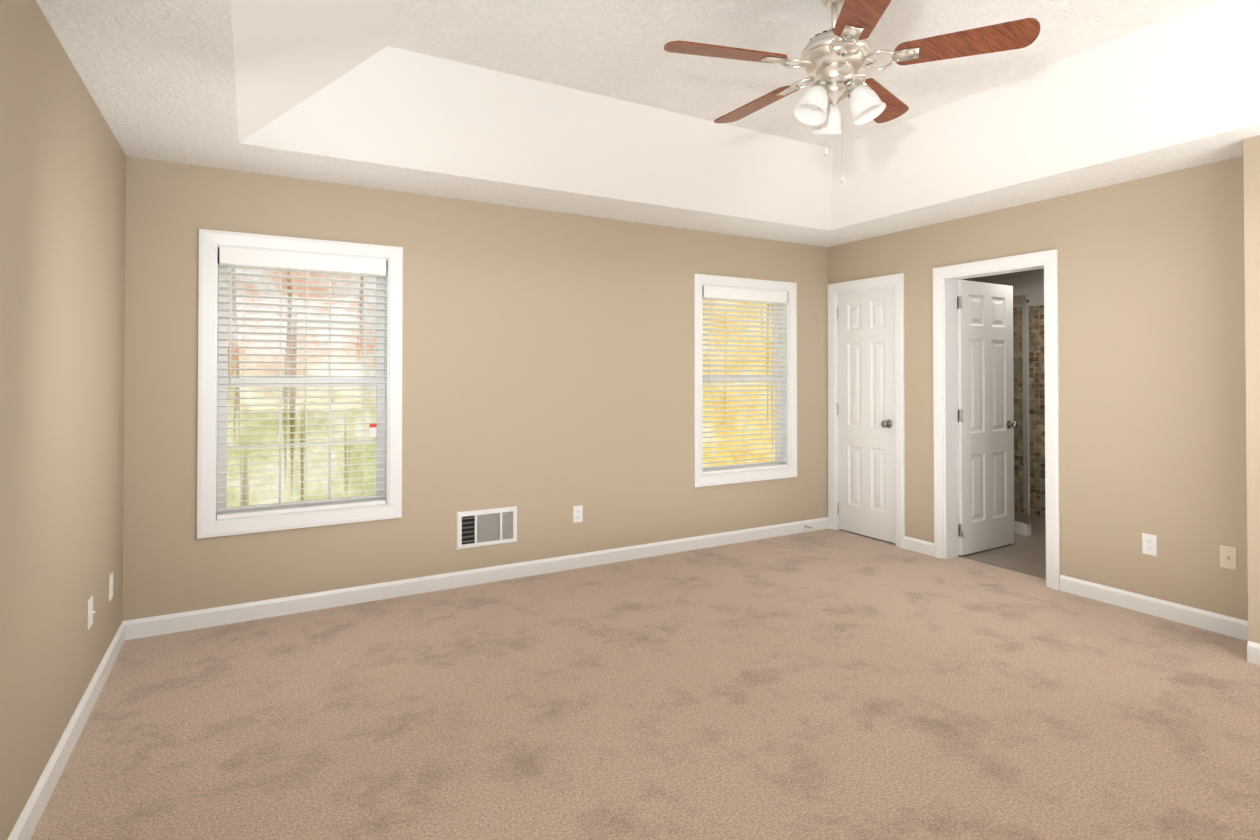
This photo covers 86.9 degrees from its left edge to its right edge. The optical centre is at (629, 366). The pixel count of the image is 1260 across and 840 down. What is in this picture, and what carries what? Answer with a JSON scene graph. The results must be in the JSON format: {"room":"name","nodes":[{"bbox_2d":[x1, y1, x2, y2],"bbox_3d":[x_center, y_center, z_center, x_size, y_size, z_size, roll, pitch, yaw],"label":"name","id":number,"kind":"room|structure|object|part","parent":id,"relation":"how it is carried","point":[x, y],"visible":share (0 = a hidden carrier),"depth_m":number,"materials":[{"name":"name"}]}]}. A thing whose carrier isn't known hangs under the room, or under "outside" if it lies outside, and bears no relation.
{"room":"empty bedroom","nodes":[
{"label":"empty bedroom","id":0,"kind":"room"},
{"bbox_2d":[0,0,125,839],"bbox_3d":[-1.393,-0.099,1.174,0.140,2.900,4.935,0,-1,-30],"label":"wall","id":1,"kind":"structure","parent":0,"point":[62,238],"depth_m":2.15,"materials":[{"name":"beige paint"}]},
{"bbox_2d":[7,621,124,839],"bbox_3d":[-1.361,1.305,1.258,0.014,0.095,4.795,0,-1,-30],"label":"baseboard","id":2,"kind":"structure","parent":1,"relation":"attached to","point":[31,813],"depth_m":2.26,"materials":[{"name":"white wood"}]},
{"bbox_2d":[88,596,94,629],"bbox_3d":[-2.159,0.987,2.668,0.017,0.115,0.070,0,-1,-30],"label":"outlet","id":3,"kind":"object","parent":1,"relation":"attached to","point":[90,611],"visible":0.98,"depth_m":2.65,"materials":[{"name":"white plastic"}]},
{"bbox_2d":[109,572,112,600],"bbox_3d":[-2.385,1.011,3.057,0.007,0.115,0.070,0,-1,-30],"label":"outlet","id":4,"kind":"object","parent":1,"relation":"attached to","point":[110,586],"visible":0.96,"depth_m":3.04,"materials":[{"name":"white plastic"}]},
{"bbox_2d":[122,156,827,620],"bbox_3d":[-0.448,-0.062,4.629,5.197,2.900,0.140,0,-1,-30],"label":"wall","id":5,"kind":"structure","parent":0,"point":[546,372],"depth_m":4.26,"materials":[{"name":"beige paint"}]},
{"bbox_2d":[197,229,402,538],"bbox_3d":[-1.859,0.092,3.814,1.034,1.629,0.156,0,-1,-30],"label":"window","id":6,"kind":"structure","parent":5,"relation":"in","point":[285,295],"depth_m":3.76,"materials":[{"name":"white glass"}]},
{"bbox_3d":[-1.885,0.092,3.859,0.866,1.461,0.053,0,-1,-30],"label":"left window sash","id":7,"kind":"part","parent":6,"relation":"part of","materials":[{"name":"white plastic"}]},
{"bbox_2d":[217,247,387,519],"bbox_3d":[-1.844,0.092,3.787,0.864,1.459,0.066,0,-1,-30],"label":"window blinds","id":8,"kind":"object","parent":6,"relation":"attached to","point":[270,260],"visible":0.96,"depth_m":3.76,"materials":[{"name":"white plastic"}]},
{"bbox_2d":[229,264,243,514],"bbox_3d":[-2.125,0.102,3.613,0.044,1.405,0.092,0,-1,18],"label":"blind cord","id":9,"kind":"object","parent":8,"relation":"attached to","point":[230,264],"depth_m":3.58,"materials":[{"name":"white fabric"}]},
{"bbox_2d":[305,269,307,505],"bbox_3d":[-1.846,0.104,3.792,0.002,1.405,0.056,0,-1,-30],"label":"blind cord","id":10,"kind":"object","parent":8,"relation":"attached to","point":[306,389],"depth_m":3.77,"materials":[{"name":"white fabric"}]},
{"bbox_2d":[363,273,365,500],"bbox_3d":[-1.575,0.105,3.946,0.002,1.405,0.056,0,-1,-30],"label":"blind cord","id":11,"kind":"object","parent":8,"relation":"attached to","point":[364,273],"depth_m":3.92,"materials":[{"name":"white fabric"}]},
{"bbox_2d":[369,424,376,436],"bbox_3d":[-1.523,0.377,3.938,0.040,0.077,0.004,0,-1,-30],"label":"tag","id":12,"kind":"object","parent":8,"relation":"attached to","point":[372,430],"visible":0.86,"depth_m":3.94,"materials":[{"name":"red"}]},
{"bbox_2d":[123,517,828,639],"bbox_3d":[-0.410,1.340,4.547,4.917,0.095,0.014,0,-1,-30],"label":"baseboard","id":13,"kind":"structure","parent":5,"relation":"attached to","point":[182,621],"depth_m":4.08,"materials":[{"name":"white wood"}]},
{"bbox_2d":[456,506,516,549],"bbox_3d":[-0.911,1.034,4.262,0.400,0.236,0.020,0,-1,-30],"label":"air vent","id":14,"kind":"object","parent":5,"relation":"in","point":[484,527],"visible":1,"depth_m":4.26,"materials":[{"name":"white metal"}]},
{"bbox_2d":[573,505,582,522],"bbox_3d":[-0.358,1.018,4.584,0.070,0.115,0.007,0,-1,-30],"label":"outlet","id":15,"kind":"object","parent":5,"relation":"attached to","point":[579,509],"visible":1,"depth_m":4.58,"materials":[{"name":"white plastic"}]},
{"bbox_2d":[694,274,796,486],"bbox_3d":[0.910,0.109,5.387,1.044,1.629,0.156,0,-1,-30],"label":"window","id":16,"kind":"structure","parent":5,"relation":"in","point":[739,397],"depth_m":5.43,"materials":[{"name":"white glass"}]},
{"bbox_3d":[0.885,0.110,5.432,0.876,1.461,0.053,0,-1,-30],"label":"right window sash","id":17,"kind":"part","parent":16,"relation":"part of","materials":[{"name":"white plastic"}]},
{"bbox_2d":[702,286,787,474],"bbox_3d":[0.926,0.109,5.360,0.874,1.459,0.066,0,-1,-30],"label":"window blinds","id":18,"kind":"object","parent":16,"relation":"attached to","point":[723,294],"visible":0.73,"depth_m":5.34,"materials":[{"name":"white plastic"}]},
{"bbox_2d":[708,297,710,382],"bbox_3d":[0.641,0.119,5.184,0.044,1.405,0.093,0,-1,18],"label":"blind cord","id":19,"kind":"object","parent":18,"relation":"attached to","point":[708,297],"depth_m":5.15,"materials":[{"name":"white plastic"}]},
{"bbox_2d":[742,300,746,468],"bbox_3d":[0.923,0.121,5.365,0.002,1.405,0.056,0,-1,-30],"label":"blind cord","id":20,"kind":"object","parent":18,"relation":"attached to","point":[746,382],"depth_m":5.34,"materials":[{"name":"white fabric"}]},
{"bbox_2d":[776,346,776,465],"bbox_3d":[1.197,0.122,5.520,0.002,1.405,0.056,0,-1,-30],"label":"blind cord","id":21,"kind":"object","parent":18,"relation":"attached to","point":[776,346],"depth_m":5.49,"materials":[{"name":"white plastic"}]},
{"bbox_2d":[30,528,1259,839],"bbox_3d":[0.771,1.390,2.467,5.197,0.050,5.075,0,-1,-30],"label":"floor carpet","id":22,"kind":"object","parent":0,"point":[830,684],"visible":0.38,"depth_m":2.60,"materials":[{"name":"beige carpet"}]},
{"bbox_2d":[36,0,1259,246],"bbox_3d":[0.771,-1.315,2.497,5.197,0.480,5.075,0,-1,-30],"label":"ceiling","id":23,"kind":"structure","parent":0,"point":[606,108],"depth_m":3.22,"materials":[{"name":"paint"}]},
{"bbox_2d":[664,0,1039,183],"bbox_3d":[0.740,-1.049,2.535,1.274,0.770,1.233,0,-1,-30],"label":"ceiling fan","id":24,"kind":"object","parent":23,"relation":"hanging from","point":[833,59],"visible":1,"depth_m":2.41,"materials":[{"name":"brown wood"}]},
{"bbox_3d":[0.769,-1.209,2.498,0.246,0.452,0.246,0,-1,-30],"label":"motor","id":25,"kind":"part","parent":24,"relation":"part of","materials":[{"name":"silver metal"}]},
{"bbox_2d":[958,512,1045,578],"bbox_3d":[3.291,1.421,5.367,2.050,0.050,2.750,0,-1,-30],"label":"floor","id":26,"kind":"structure","parent":0,"point":[1023,554],"depth_m":4.95,"materials":[{"name":"tile"}]},
{"bbox_2d":[1013,295,1030,535],"bbox_3d":[3.010,0.408,6.007,0.078,1.990,1.156,0,-1,-30],"label":"shower door","id":27,"kind":"structure","parent":26,"relation":"on","point":[1022,528],"depth_m":5.52,"materials":[{"name":"silver metal"}]},
{"bbox_2d":[961,269,1044,516],"bbox_3d":[4.158,0.131,5.817,0.112,2.540,2.850,0,-1,-30],"label":"wall","id":28,"kind":"structure","parent":0,"point":[1030,283],"depth_m":6.30,"materials":[{"name":"brown tile"}]},
{"bbox_2d":[828,156,1247,620],"bbox_3d":[2.574,-0.064,4.428,0.140,2.900,3.195,0,-1,-30],"label":"wall","id":29,"kind":"structure","parent":0,"point":[1152,365],"depth_m":3.77,"materials":[{"name":"beige paint"}]},
{"bbox_2d":[837,307,838,512],"bbox_3d":[1.794,0.373,5.709,0.043,1.764,0.012,0,-1,-30],"label":"closet door hinges","id":30,"kind":"object","parent":29,"relation":"attached to","point":[837,414],"visible":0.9,"depth_m":5.69,"materials":[{"name":"silver metal"}]},
{"bbox_2d":[827,273,904,548],"bbox_3d":[1.971,0.377,5.466,0.158,2.184,0.769,0,-1,-30],"label":"trim","id":31,"kind":"structure","parent":29,"relation":"attached to","point":[834,290],"depth_m":5.40,"materials":[{"name":"white wood"}]},
{"bbox_2d":[838,286,895,543],"bbox_3d":[1.949,0.378,5.453,0.035,2.015,0.591,0,-1,-30],"label":"closet door","id":32,"kind":"structure","parent":29,"relation":"in","point":[866,393],"depth_m":5.43,"materials":[{"name":"white paint"}]},
{"bbox_2d":[881,420,891,427],"bbox_3d":[2.060,0.453,5.256,0.173,0.064,0.064,0,-1,-30],"label":"door knob","id":33,"kind":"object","parent":32,"relation":"attached to","point":[886,423],"depth_m":5.22,"materials":[{"name":"silver metal"}]},
{"bbox_2d":[904,536,933,556],"bbox_3d":[2.166,1.345,4.976,0.014,0.095,0.258,0,-1,-30],"label":"baseboard","id":34,"kind":"structure","parent":29,"relation":"attached to","point":[919,546],"depth_m":4.97,"materials":[{"name":"white wood"}]},
{"bbox_2d":[957,280,1013,554],"bbox_3d":[2.706,0.373,5.042,0.695,2.015,0.046,0,-1,-31],"label":"bathroom door","id":35,"kind":"structure","parent":29,"relation":"in","point":[985,382],"depth_m":5.01,"materials":[{"name":"white paint"}]},
{"bbox_3d":[2.415,0.364,4.864,0.012,1.764,0.043,0,-1,-31],"label":"bathroom door hinges","id":36,"kind":"part","parent":35,"relation":"part of","materials":[{"name":"silver metal"}]},
{"bbox_2d":[1006,420,1018,428],"bbox_3d":[2.941,0.452,5.190,0.064,0.064,0.173,0,-1,-31],"label":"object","id":37,"kind":"structure","parent":35,"relation":"attached to","point":[1014,424],"depth_m":5.13,"materials":[{"name":"silver metal"}]},
{"bbox_2d":[933,249,1059,589],"bbox_3d":[2.511,0.367,4.534,0.176,2.184,0.864,0,-1,-30],"label":"trim","id":38,"kind":"structure","parent":29,"relation":"attached to","point":[945,391],"depth_m":4.80,"materials":[{"name":"white wood"}]},
{"bbox_2d":[1142,533,1156,555],"bbox_3d":[2.894,0.993,3.704,0.007,0.115,0.070,0,-1,-30],"label":"outlet","id":39,"kind":"object","parent":29,"relation":"attached to","point":[1152,544],"visible":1,"depth_m":3.70,"materials":[{"name":"white plastic"}]},
{"bbox_2d":[1060,575,1247,640],"bbox_3d":[2.904,1.331,3.677,0.014,0.095,0.990,0,-1,-30],"label":"baseboard","id":40,"kind":"structure","parent":29,"relation":"attached to","point":[1210,621],"depth_m":3.65,"materials":[{"name":"white wood"}]},
{"bbox_2d":[1220,545,1236,570],"bbox_3d":[3.060,0.980,3.401,0.017,0.115,0.070,0,-1,-30],"label":"outlet plate","id":41,"kind":"object","parent":29,"relation":"attached to","point":[1228,557],"visible":1,"depth_m":3.40,"materials":[{"name":"beige plastic"}]},
{"bbox_2d":[1243,135,1259,643],"bbox_3d":[3.485,-0.086,2.360,0.317,2.900,1.900,0,-1,-30],"label":"wall","id":42,"kind":"structure","parent":0,"point":[1251,154],"depth_m":3.08,"materials":[{"name":"beige paint"}]},
{"bbox_2d":[1247,641,1259,664],"bbox_3d":[2.908,1.324,3.027,0.014,0.095,0.145,0,-1,-30],"label":"baseboard","id":43,"kind":"structure","parent":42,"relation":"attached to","point":[1253,652],"depth_m":3.07,"materials":[{"name":"white wood"}]},
{"label":"outside","id":44,"kind":"structure","parent":0,"visible":0},
{"bbox_2d":[227,264,375,506],"bbox_3d":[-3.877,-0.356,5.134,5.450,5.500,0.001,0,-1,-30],"label":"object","id":45,"kind":"structure","parent":44,"point":[284,473],"depth_m":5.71,"materials":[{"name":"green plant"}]},
{"bbox_2d":[702,300,774,466],"bbox_3d":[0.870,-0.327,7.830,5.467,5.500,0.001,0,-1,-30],"label":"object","id":46,"kind":"structure","parent":44,"point":[738,422],"depth_m":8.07,"materials":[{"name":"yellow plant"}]}
]}

